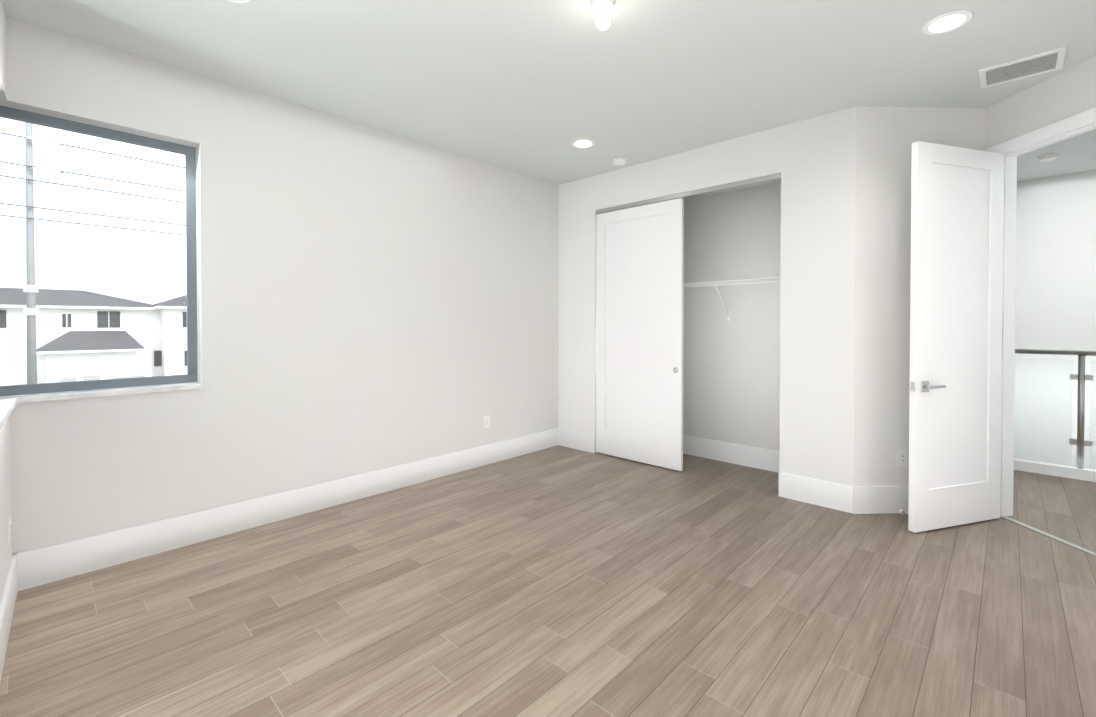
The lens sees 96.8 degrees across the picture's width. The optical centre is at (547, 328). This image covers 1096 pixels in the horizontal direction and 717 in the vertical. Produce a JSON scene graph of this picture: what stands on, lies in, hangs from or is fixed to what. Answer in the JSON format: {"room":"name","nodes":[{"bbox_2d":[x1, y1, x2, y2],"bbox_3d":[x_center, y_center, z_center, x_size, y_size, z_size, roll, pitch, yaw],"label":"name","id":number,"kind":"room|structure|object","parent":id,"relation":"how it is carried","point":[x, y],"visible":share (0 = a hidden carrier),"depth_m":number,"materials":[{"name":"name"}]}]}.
{"room":"empty bedroom","nodes":[
{"label":"empty bedroom","id":0,"kind":"room"},
{"bbox_2d":[0,0,12,603],"bbox_3d":[-1.106,-0.094,0.693,4.354,2.740,0.352,1,1,43],"label":"wall","id":1,"kind":"structure","parent":0,"point":[6,552],"depth_m":2.13,"materials":[{"name":"paint"}]},
{"bbox_2d":[7,516,10,545],"bbox_3d":[-2.404,0.899,2.171,0.070,0.114,0.009,1,1,43],"label":"outlet","id":2,"kind":"object","parent":1,"relation":"attached to","point":[9,530],"visible":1,"depth_m":2.16,"materials":[{"name":"white plastic"}]},
{"bbox_2d":[0,552,23,680],"bbox_3d":[-1.083,1.184,0.836,4.198,0.180,0.165,1,1,43],"label":"baseboard","id":3,"kind":"structure","parent":1,"relation":"attached to","point":[15,578],"depth_m":2.05,"materials":[{"name":"white wood"}]},
{"bbox_2d":[0,15,558,553],"bbox_3d":[-0.612,-0.138,4.516,0.200,2.740,6.360,1,1,43],"label":"wall","id":4,"kind":"structure","parent":0,"point":[370,299],"depth_m":3.24,"materials":[{"name":"paint"}]},
{"bbox_2d":[0,105,196,395],"bbox_3d":[-1.760,-0.373,1.913,2.122,1.410,0.987,1,1,43],"label":"window unit","id":5,"kind":"structure","parent":4,"relation":"in","point":[188,152],"depth_m":2.70,"materials":[{"name":"grey metal"}]},
{"bbox_2d":[0,382,201,428],"bbox_3d":[-1.702,0.345,1.906,2.024,0.026,0.926,1,1,43],"label":"sill","id":6,"kind":"structure","parent":4,"relation":"attached to","point":[8,404],"depth_m":2.50,"materials":[{"name":"white wood"}]},
{"bbox_2d":[24,428,559,589],"bbox_3d":[-1.210,1.151,3.744,0.015,0.180,3.855,1,1,43],"label":"baseboard","id":7,"kind":"structure","parent":4,"relation":"attached to","point":[45,565],"depth_m":3.02,"materials":[{"name":"white wood"}]},
{"bbox_2d":[483,415,489,428],"bbox_3d":[-0.559,0.846,4.431,0.008,0.114,0.070,1,1,43],"label":"outlet","id":8,"kind":"object","parent":4,"relation":"attached to","point":[486,421],"visible":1,"depth_m":4.43,"materials":[{"name":"white plastic"}]},
{"bbox_2d":[0,445,1095,716],"bbox_3d":[1.265,1.316,2.384,6.200,0.120,6.700,1,1,43],"label":"floor","id":9,"kind":"structure","parent":0,"point":[558,581],"depth_m":2.17,"materials":[{"name":"brown wood"}]},
{"bbox_2d":[1000,516,1095,556],"bbox_3d":[3.030,1.249,2.853,0.040,0.004,0.767,0,1,-2],"label":"threshold","id":10,"kind":"object","parent":9,"relation":"on","point":[1052,537],"visible":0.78,"depth_m":2.92,"materials":[{"name":"silver metal"}]},
{"bbox_2d":[1014,459,1095,481],"bbox_3d":[4.943,1.201,3.503,2.400,0.085,0.075,1,1,43],"label":"trim","id":11,"kind":"structure","parent":9,"relation":"on","point":[1085,474],"depth_m":4.09,"materials":[{"name":"white wood"}]},
{"bbox_2d":[1014,349,1095,468],"bbox_3d":[4.931,0.713,3.519,2.345,1.061,0.090,1,1,43],"label":"railing","id":12,"kind":"object","parent":11,"relation":"on","point":[1081,377],"visible":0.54,"depth_m":4.03,"materials":[{"name":"glass"}]},
{"bbox_2d":[3,0,1095,184],"bbox_3d":[1.643,-1.548,2.751,6.200,0.120,7.800,1,1,43],"label":"ceiling","id":13,"kind":"structure","parent":0,"point":[534,88],"depth_m":2.68,"materials":[{"name":"paint"}]},
{"bbox_2d":[226,0,249,2],"bbox_3d":[-1.391,-1.476,2.108,0.196,0.008,0.196,1,1,43],"label":"recessed light","id":14,"kind":"object","parent":13,"relation":"in","point":[239,1],"visible":1,"depth_m":2.19,"materials":[{"name":"white plastic"}]},
{"bbox_2d":[571,139,594,147],"bbox_3d":[0.285,-1.497,3.929,0.196,0.008,0.196,1,1,43],"label":"recessed light","id":15,"kind":"object","parent":13,"relation":"in","point":[582,143],"visible":1,"depth_m":3.91,"materials":[{"name":"white plastic"}]},
{"bbox_2d":[591,0,615,29],"bbox_3d":[0.250,-1.419,2.200,0.112,0.124,0.112,1,1,43],"label":"bulb socket","id":16,"kind":"object","parent":13,"relation":"attached to","point":[602,8],"visible":1,"depth_m":2.18,"materials":[{"name":"white plastic"}]},
{"bbox_2d":[612,157,626,164],"bbox_3d":[0.639,-1.488,4.323,0.132,0.036,0.132,1,1,43],"label":"smoke detector","id":17,"kind":"object","parent":13,"relation":"attached to","point":[620,161],"visible":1,"depth_m":4.29,"materials":[{"name":"white plastic"}]},
{"bbox_2d":[922,9,973,34],"bbox_3d":[1.930,-1.479,2.352,0.196,0.008,0.196,1,1,43],"label":"recessed light","id":18,"kind":"object","parent":13,"relation":"in","point":[947,22],"visible":1,"depth_m":2.34,"materials":[{"name":"white plastic"}]},
{"bbox_2d":[979,46,1066,88],"bbox_3d":[2.698,-1.483,2.778,0.345,0.011,0.290,1,1,43],"label":"ceiling vent","id":19,"kind":"object","parent":13,"relation":"in","point":[1033,65],"visible":0.98,"depth_m":2.76,"materials":[{"name":"white plastic"}]},
{"bbox_2d":[1038,153,1058,161],"bbox_3d":[4.340,-1.487,4.218,0.132,0.036,0.132,1,1,43],"label":"smoke detector","id":20,"kind":"object","parent":13,"relation":"attached to","point":[1048,157],"visible":1,"depth_m":4.19,"materials":[{"name":"white plastic"}]},
{"bbox_2d":[558,107,855,485],"bbox_3d":[1.124,-0.135,4.243,2.697,2.740,0.100,1,1,43],"label":"wall","id":21,"kind":"structure","parent":0,"point":[812,161],"depth_m":3.54,"materials":[{"name":"paint"}]},
{"bbox_2d":[560,428,594,452],"bbox_3d":[0.294,1.136,4.965,0.462,0.180,0.015,1,1,43],"label":"baseboard","id":22,"kind":"structure","parent":21,"relation":"attached to","point":[581,441],"depth_m":4.95,"materials":[{"name":"white wood"}]},
{"bbox_2d":[596,198,683,470],"bbox_3d":[0.820,0.047,4.494,0.920,2.345,0.040,1,1,43],"label":"closet door","id":23,"kind":"structure","parent":21,"relation":"in","point":[639,319],"depth_m":4.45,"materials":[{"name":"white wood"}]},
{"bbox_2d":[596,173,780,213],"bbox_3d":[1.129,-1.146,4.227,1.726,0.037,0.092,1,1,43],"label":"track rail","id":24,"kind":"object","parent":21,"relation":"attached to","point":[762,180],"visible":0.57,"depth_m":4.01,"materials":[{"name":"silver metal"}]},
{"bbox_2d":[683,181,780,450],"bbox_3d":[1.741,-0.138,4.485,3.260,2.740,0.100,1,1,43],"label":"wall","id":25,"kind":"structure","parent":0,"point":[731,380],"depth_m":4.46,"materials":[{"name":"paint"}]},
{"bbox_2d":[683,435,778,471],"bbox_3d":[1.736,1.143,4.436,3.339,0.180,0.030,1,1,43],"label":"baseboard","id":26,"kind":"structure","parent":25,"relation":"attached to","point":[765,459],"depth_m":4.46,"materials":[{"name":"white wood"}]},
{"bbox_2d":[684,277,779,320],"bbox_3d":[1.379,-0.255,4.548,2.638,0.352,0.303,1,1,43],"label":"wire closet shelf","id":27,"kind":"object","parent":25,"relation":"attached to","point":[744,281],"visible":0.25,"depth_m":4.26,"materials":[{"name":"white metal"}]},
{"bbox_2d":[854,106,985,485],"bbox_3d":[2.574,-0.125,3.343,1.014,2.740,0.100,0,1,-2],"label":"wall","id":28,"kind":"structure","parent":0,"point":[886,137],"depth_m":3.28,"materials":[{"name":"paint"}]},
{"bbox_2d":[776,468,908,513],"bbox_3d":[2.313,1.154,3.432,1.119,0.180,0.574,1,1,43],"label":"baseboard","id":29,"kind":"structure","parent":28,"relation":"attached to","point":[846,498],"depth_m":3.31,"materials":[{"name":"white wood"}]},
{"bbox_2d":[897,450,907,466],"bbox_3d":[2.403,0.876,3.296,0.070,0.114,0.008,0,1,-2],"label":"outlet","id":30,"kind":"object","parent":28,"relation":"attached to","point":[902,458],"visible":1,"depth_m":3.29,"materials":[{"name":"white plastic"}]},
{"bbox_2d":[986,56,1095,148],"bbox_3d":[3.035,-0.119,2.831,0.120,2.740,1.150,0,1,-2],"label":"wall","id":31,"kind":"structure","parent":0,"point":[1068,93],"depth_m":2.92,"materials":[{"name":"paint"}]},
{"bbox_2d":[899,141,1003,532],"bbox_3d":[2.569,0.051,3.097,0.466,2.370,0.698,1,1,43],"label":"entry door","id":32,"kind":"structure","parent":31,"relation":"in","point":[956,277],"depth_m":3.05,"materials":[{"name":"white wood"}]},
{"bbox_2d":[985,107,1095,515],"bbox_3d":[3.035,0.024,2.839,0.152,2.455,0.915,0,1,-2],"label":"door frame","id":33,"kind":"structure","parent":31,"relation":"attached to","point":[1011,150],"depth_m":3.22,"materials":[{"name":"white wood"}]},
{"bbox_2d":[1014,170,1095,469],"bbox_3d":[5.633,0.614,4.299,2.500,4.240,0.100,1,1,43],"label":"wall","id":34,"kind":"structure","parent":0,"point":[1055,303],"depth_m":4.81,"materials":[{"name":"paint"}]},
{"label":"outside","id":35,"kind":"structure","parent":0,"visible":0},
{"bbox_3d":[-45.379,3.978,56.713,135.800,0.300,180.000,1,1,43],"label":"ground","id":36,"kind":"structure","parent":35,"visible":0},
{"bbox_2d":[0,122,185,383],"bbox_3d":[-20.172,-4.645,32.741,0.610,17.500,200.000,1,1,43],"label":"pole","id":37,"kind":"object","parent":36,"relation":"on","point":[29,312],"depth_m":25.46,"materials":[{"name":"grey wood"}]},
{"bbox_2d":[0,287,186,385],"bbox_3d":[-33.774,-0.055,42.233,15.500,8.100,34.000,1,1,43],"label":"house","id":38,"kind":"structure","parent":36,"relation":"on","point":[59,350],"depth_m":36.60,"materials":[{"name":"white paint"}]}
]}

